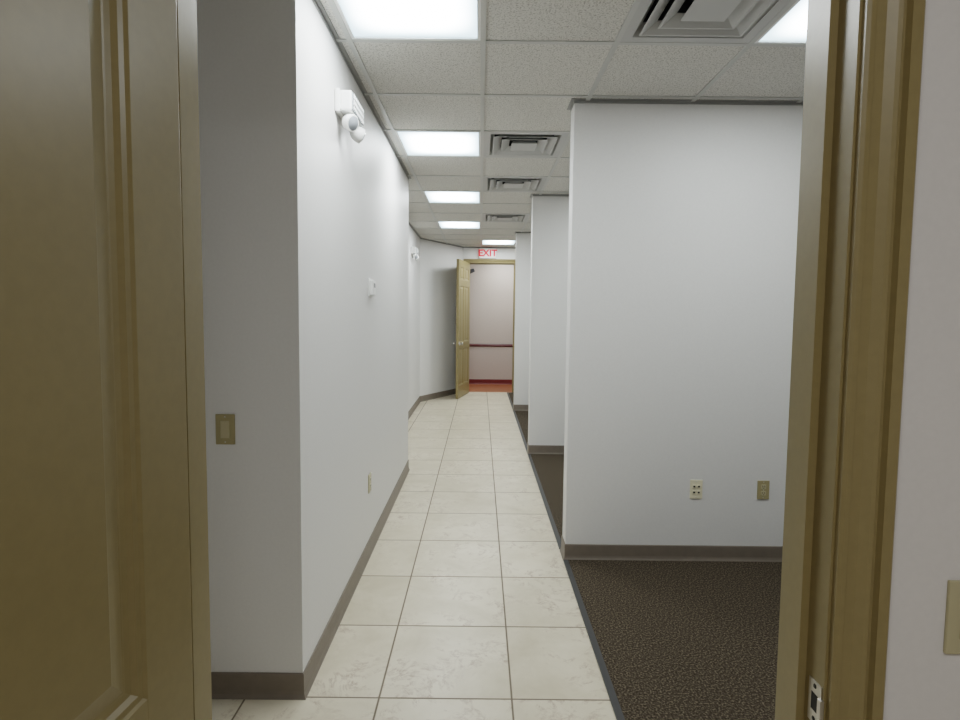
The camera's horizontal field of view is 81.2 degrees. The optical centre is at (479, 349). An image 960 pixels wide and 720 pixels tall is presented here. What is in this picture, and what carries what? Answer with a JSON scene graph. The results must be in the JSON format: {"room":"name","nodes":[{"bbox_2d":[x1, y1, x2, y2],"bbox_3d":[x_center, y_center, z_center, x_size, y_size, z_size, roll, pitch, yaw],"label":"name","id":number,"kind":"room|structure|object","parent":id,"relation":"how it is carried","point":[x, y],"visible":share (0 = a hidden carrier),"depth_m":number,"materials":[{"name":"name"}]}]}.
{"room":"office corridor","nodes":[
{"label":"office corridor","id":0,"kind":"room"},
{"bbox_2d":[196,0,462,672],"bbox_3d":[-1.375,-0.298,6.340,2.085,2.745,8.510,1,4,0],"label":"wall","id":1,"kind":"structure","parent":0,"point":[320,377],"depth_m":2.16,"materials":[{"name":"paint"}]},
{"bbox_2d":[215,414,234,443],"bbox_3d":[-0.960,0.299,2.109,0.072,0.115,0.011,1,4,0],"label":"light switch","id":2,"kind":"object","parent":1,"relation":"attached to","point":[225,423],"visible":1,"depth_m":2.11,"materials":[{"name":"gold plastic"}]},
{"bbox_2d":[211,388,455,699],"bbox_3d":[-1.322,1.022,6.417,1.638,0.100,8.594,1,4,2],"label":"baseboard","id":3,"kind":"structure","parent":1,"relation":"attached to","point":[224,685],"depth_m":2.22,"materials":[{"name":"plastic"}]},
{"bbox_2d":[335,88,364,143],"bbox_3d":[-0.615,-1.114,2.694,0.097,0.182,0.270,1,4,0],"label":"emergency light","id":4,"kind":"object","parent":1,"relation":"attached to","point":[348,108],"visible":1,"depth_m":2.59,"materials":[{"name":"white plastic"}]},
{"bbox_2d":[368,472,370,493],"bbox_3d":[-0.680,0.820,3.461,0.010,0.115,0.072,1,4,0],"label":"power outlet","id":5,"kind":"object","parent":1,"relation":"attached to","point":[369,475],"visible":1,"depth_m":3.44,"materials":[{"name":"beige plastic"}]},
{"bbox_2d":[368,278,375,296],"bbox_3d":[-0.658,-0.380,3.423,0.028,0.110,0.110,1,4,0],"label":"thermostat","id":6,"kind":"object","parent":1,"relation":"attached to","point":[371,283],"visible":1,"depth_m":3.38,"materials":[{"name":"white plastic"}]},
{"bbox_2d":[411,246,418,260],"bbox_3d":[-0.946,-1.404,8.177,0.097,0.182,0.270,1,4,0],"label":"emergency light","id":7,"kind":"object","parent":1,"relation":"attached to","point":[414,251],"visible":1,"depth_m":8.06,"materials":[{"name":"white plastic"}]},
{"bbox_2d":[456,259,469,398],"bbox_3d":[-0.305,-0.384,10.135,0.044,2.428,0.862,1,4,12],"label":"leaf","id":8,"kind":"object","parent":1,"relation":"attached to","point":[463,267],"visible":0.99,"depth_m":10.03,"materials":[{"name":"paint"}]},
{"bbox_2d":[312,0,802,247],"bbox_3d":[0.467,-1.639,6.240,5.500,0.020,8.532,1,4,0],"label":"trim","id":9,"kind":"structure","parent":1,"relation":"attached to","point":[317,3],"depth_m":3.25,"materials":[{"name":"grey"}]},
{"bbox_2d":[212,392,615,719],"bbox_3d":[0.437,1.287,4.162,5.740,0.100,13.180,1,4,0],"label":"floor","id":10,"kind":"structure","parent":0,"point":[464,605],"depth_m":2.86,"materials":[{"name":"tile"}]},
{"bbox_2d":[508,392,513,403],"bbox_3d":[1.866,0.885,9.742,2.651,0.008,1.826,1,4,0],"label":"carpet","id":11,"kind":"object","parent":10,"relation":"on","point":[510,394],"visible":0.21,"depth_m":10.14,"materials":[{"name":"carpet"}]},
{"bbox_2d":[515,411,527,442],"bbox_3d":[1.864,1.036,7.410,2.651,0.008,2.512,1,4,0],"label":"carpet","id":12,"kind":"object","parent":10,"relation":"on","point":[522,416],"visible":0.14,"depth_m":7.79,"materials":[{"name":"brown carpet"}]},
{"bbox_2d":[531,454,563,537],"bbox_3d":[1.862,1.207,4.785,2.651,0.008,2.412,1,4,0],"label":"carpet","id":13,"kind":"object","parent":10,"relation":"on","point":[549,467],"visible":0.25,"depth_m":5.07,"materials":[{"name":"brown carpet"}]},
{"bbox_2d":[507,392,624,719],"bbox_3d":[0.524,1.122,5.865,0.028,0.011,9.596,1,4,0],"label":"trim","id":14,"kind":"structure","parent":10,"relation":"on","point":[613,698],"depth_m":2.79,"materials":[{"name":"grey"}]},
{"bbox_2d":[568,560,781,719],"bbox_3d":[1.861,1.372,2.245,2.651,0.008,2.342,1,4,0],"label":"carpet","id":15,"kind":"object","parent":10,"relation":"on","point":[677,640],"visible":0.5,"depth_m":2.64,"materials":[{"name":"brown carpet"}]},
{"bbox_2d":[463,248,515,260],"bbox_3d":[0.606,-0.558,10.646,5.440,2.745,0.120,1,4,0],"label":"wall","id":16,"kind":"structure","parent":0,"point":[468,253],"depth_m":10.50,"materials":[{"name":"paint"}]},
{"bbox_2d":[479,248,496,258],"bbox_3d":[0.148,-1.807,10.480,0.345,0.190,0.049,1,4,0],"label":"exit sign","id":17,"kind":"object","parent":16,"relation":"attached to","point":[484,253],"visible":1,"depth_m":10.46,"materials":[{"name":"white plastic"}]},
{"bbox_2d":[464,259,515,392],"bbox_3d":[0.202,-0.451,10.653,1.039,2.522,0.160,1,4,0],"label":"door frame","id":18,"kind":"structure","parent":16,"relation":"attached to","point":[471,261],"depth_m":10.54,"materials":[{"name":"paint"}]},
{"bbox_2d":[469,384,511,391],"bbox_3d":[0.292,0.814,11.417,4.600,0.100,1.360,1,4,0],"label":"floor","id":19,"kind":"structure","parent":0,"point":[472,387],"depth_m":11.33,"materials":[{"name":"brown wood"}]},
{"bbox_2d":[469,264,513,379],"bbox_3d":[0.307,-0.646,11.943,4.600,2.745,0.120,1,4,0],"label":"wall","id":20,"kind":"structure","parent":0,"point":[491,286],"depth_m":11.88,"materials":[{"name":"paint"}]},
{"bbox_2d":[469,379,511,383],"bbox_3d":[0.293,0.678,11.960,4.600,0.100,0.018,1,4,0],"label":"baseboard","id":21,"kind":"structure","parent":20,"relation":"attached to","point":[471,381],"depth_m":11.96,"materials":[{"name":"red"}]},
{"bbox_2d":[469,344,512,346],"bbox_3d":[0.301,-0.100,11.905,4.600,0.060,0.026,1,4,0],"label":"chair rail","id":22,"kind":"object","parent":20,"relation":"attached to","point":[472,345],"visible":0.3,"depth_m":11.90,"materials":[{"name":"red wood"}]},
{"bbox_2d":[514,233,530,404],"bbox_3d":[1.872,-0.416,8.655,2.665,2.745,0.130,1,4,0],"label":"wall partition","id":23,"kind":"structure","parent":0,"point":[523,240],"depth_m":8.59,"materials":[{"name":"paint"}]},
{"bbox_2d":[512,403,528,410],"bbox_3d":[1.851,0.904,8.741,2.680,0.100,0.160,1,4,0],"label":"baseboard","id":24,"kind":"structure","parent":23,"relation":"attached to","point":[515,407],"depth_m":8.67,"materials":[{"name":"plastic"}]},
{"bbox_2d":[528,196,568,444],"bbox_3d":[1.870,-0.242,5.981,2.665,2.745,0.130,1,4,0],"label":"wall partition","id":25,"kind":"structure","parent":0,"point":[550,214],"depth_m":5.91,"materials":[{"name":"paint"}]},
{"bbox_2d":[527,442,563,453],"bbox_3d":[1.849,1.078,6.066,2.680,0.100,0.160,1,4,0],"label":"baseboard","id":26,"kind":"structure","parent":25,"relation":"attached to","point":[531,449],"depth_m":6.00,"materials":[{"name":"plastic"}]},
{"bbox_2d":[320,0,805,246],"bbox_3d":[0.467,-1.653,4.001,5.740,0.300,13.240,1,4,0],"label":"ceiling","id":27,"kind":"structure","parent":0,"point":[444,68],"depth_m":2.96,"materials":[{"name":"tile"}]},
{"bbox_2d":[334,0,480,40],"bbox_3d":[-0.290,-1.445,2.246,0.586,0.104,0.606,1,4,0],"label":"ceiling light panel","id":28,"kind":"object","parent":27,"relation":"in","point":[363,19],"depth_m":2.38,"materials":[{"name":"white plastic"}]},
{"bbox_2d":[395,131,479,156],"bbox_3d":[-0.289,-1.567,4.132,0.586,0.104,0.606,1,4,0],"label":"ceiling light panel","id":29,"kind":"object","parent":27,"relation":"in","point":[414,143],"depth_m":4.13,"materials":[{"name":"white plastic"}]},
{"bbox_2d":[423,191,479,202],"bbox_3d":[-0.288,-1.690,6.018,0.586,0.104,0.606,1,4,0],"label":"ceiling light panel","id":30,"kind":"object","parent":27,"relation":"in","point":[431,196],"depth_m":6.04,"materials":[{"name":"white plastic"}]},
{"bbox_2d":[438,222,479,228],"bbox_3d":[-0.287,-1.813,7.904,0.586,0.104,0.606,1,4,0],"label":"ceiling light panel","id":31,"kind":"object","parent":27,"relation":"in","point":[457,225],"depth_m":7.96,"materials":[{"name":"white plastic"}]},
{"bbox_2d":[482,240,515,244],"bbox_3d":[0.325,-1.929,9.790,0.586,0.104,0.606,1,4,0],"label":"ceiling light panel","id":32,"kind":"object","parent":27,"relation":"in","point":[484,242],"depth_m":9.83,"materials":[{"name":"white plastic"}]},
{"bbox_2d":[482,214,528,221],"bbox_3d":[0.323,-1.795,7.274,0.586,0.186,0.606,1,4,0],"label":"air diffuser","id":33,"kind":"object","parent":27,"relation":"in","point":[485,217],"depth_m":7.25,"materials":[{"name":"white metal"}]},
{"bbox_2d":[483,177,546,191],"bbox_3d":[0.322,-1.672,5.388,0.586,0.186,0.606,1,4,0],"label":"air diffuser","id":34,"kind":"object","parent":27,"relation":"in","point":[501,184],"depth_m":5.38,"materials":[{"name":"white metal"}]},
{"bbox_2d":[483,132,568,156],"bbox_3d":[0.321,-1.590,4.130,0.586,0.186,0.606,1,4,0],"label":"air diffuser","id":35,"kind":"object","parent":27,"relation":"in","point":[496,144],"depth_m":4.13,"materials":[{"name":"white metal"}]},
{"bbox_2d":[327,0,805,247],"bbox_3d":[0.465,-1.502,4.010,5.500,0.008,13.002,1,4,0],"label":"grid","id":36,"kind":"object","parent":27,"relation":"attached to","point":[483,42],"depth_m":3.18,"materials":[{"name":"white metal"}]},
{"bbox_2d":[620,0,790,42],"bbox_3d":[0.930,-1.461,2.244,0.586,0.186,0.606,1,4,0],"label":"air diffuser","id":37,"kind":"object","parent":27,"relation":"in","point":[661,21],"depth_m":2.38,"materials":[{"name":"white metal"}]},
{"bbox_2d":[755,0,807,43],"bbox_3d":[1.540,-1.426,2.246,0.586,0.104,0.606,1,4,0],"label":"ceiling light panel","id":38,"kind":"object","parent":27,"relation":"in","point":[791,28],"depth_m":2.43,"materials":[{"name":"white plastic"}]},
{"bbox_2d":[562,103,802,545],"bbox_3d":[1.868,-0.075,3.406,2.665,2.745,0.130,1,4,0],"label":"wall partition","id":39,"kind":"structure","parent":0,"point":[683,218],"depth_m":3.34,"materials":[{"name":"paint"}]},
{"bbox_2d":[560,536,782,561],"bbox_3d":[1.847,1.245,3.492,2.680,0.100,0.160,1,4,0],"label":"baseboard","id":40,"kind":"structure","parent":39,"relation":"attached to","point":[568,551],"depth_m":3.42,"materials":[{"name":"plastic"}]},
{"bbox_2d":[690,480,702,498],"bbox_3d":[1.312,0.845,3.396,0.075,0.115,0.010,1,4,0],"label":"outlet","id":41,"kind":"object","parent":39,"relation":"attached to","point":[696,486],"visible":1,"depth_m":3.39,"materials":[{"name":"beige plastic"}]},
{"bbox_2d":[757,480,769,498],"bbox_3d":[1.718,0.849,3.396,0.072,0.115,0.010,1,4,0],"label":"power outlet","id":42,"kind":"object","parent":39,"relation":"attached to","point":[762,486],"visible":1,"depth_m":3.39,"materials":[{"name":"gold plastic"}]},
{"bbox_2d":[883,0,959,719],"bbox_3d":[0.449,0.074,0.901,5.740,2.745,0.130,1,4,0],"label":"wall","id":43,"kind":"structure","parent":0,"point":[922,682],"depth_m":0.84,"materials":[{"name":"paint"}]},
{"bbox_2d":[0,0,193,719],"bbox_3d":[-0.484,0.253,0.323,0.044,2.428,0.995,1,4,4],"label":"door","id":44,"kind":"structure","parent":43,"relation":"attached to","point":[95,591],"depth_m":0.63,"materials":[{"name":"paint"}]},
{"bbox_2d":[176,0,925,719],"bbox_3d":[0.029,0.181,0.909,1.176,2.522,0.170,1,4,0],"label":"door frame","id":45,"kind":"structure","parent":43,"relation":"attached to","point":[863,58],"depth_m":0.85,"materials":[{"name":"paint"}]},
{"bbox_2d":[807,675,823,719],"bbox_3d":[0.529,0.559,0.885,0.007,0.070,0.038,1,4,0],"label":"strike plate","id":46,"kind":"object","parent":45,"relation":"attached to","point":[815,702],"visible":1,"depth_m":0.89,"materials":[{"name":"silver metal"}]},
{"bbox_2d":[943,580,959,653],"bbox_3d":[0.748,0.408,0.852,0.072,0.115,0.011,1,4,0],"label":"light switch","id":47,"kind":"object","parent":43,"relation":"attached to","point":[951,645],"visible":1,"depth_m":0.85,"materials":[{"name":"beige plastic"}]}
]}

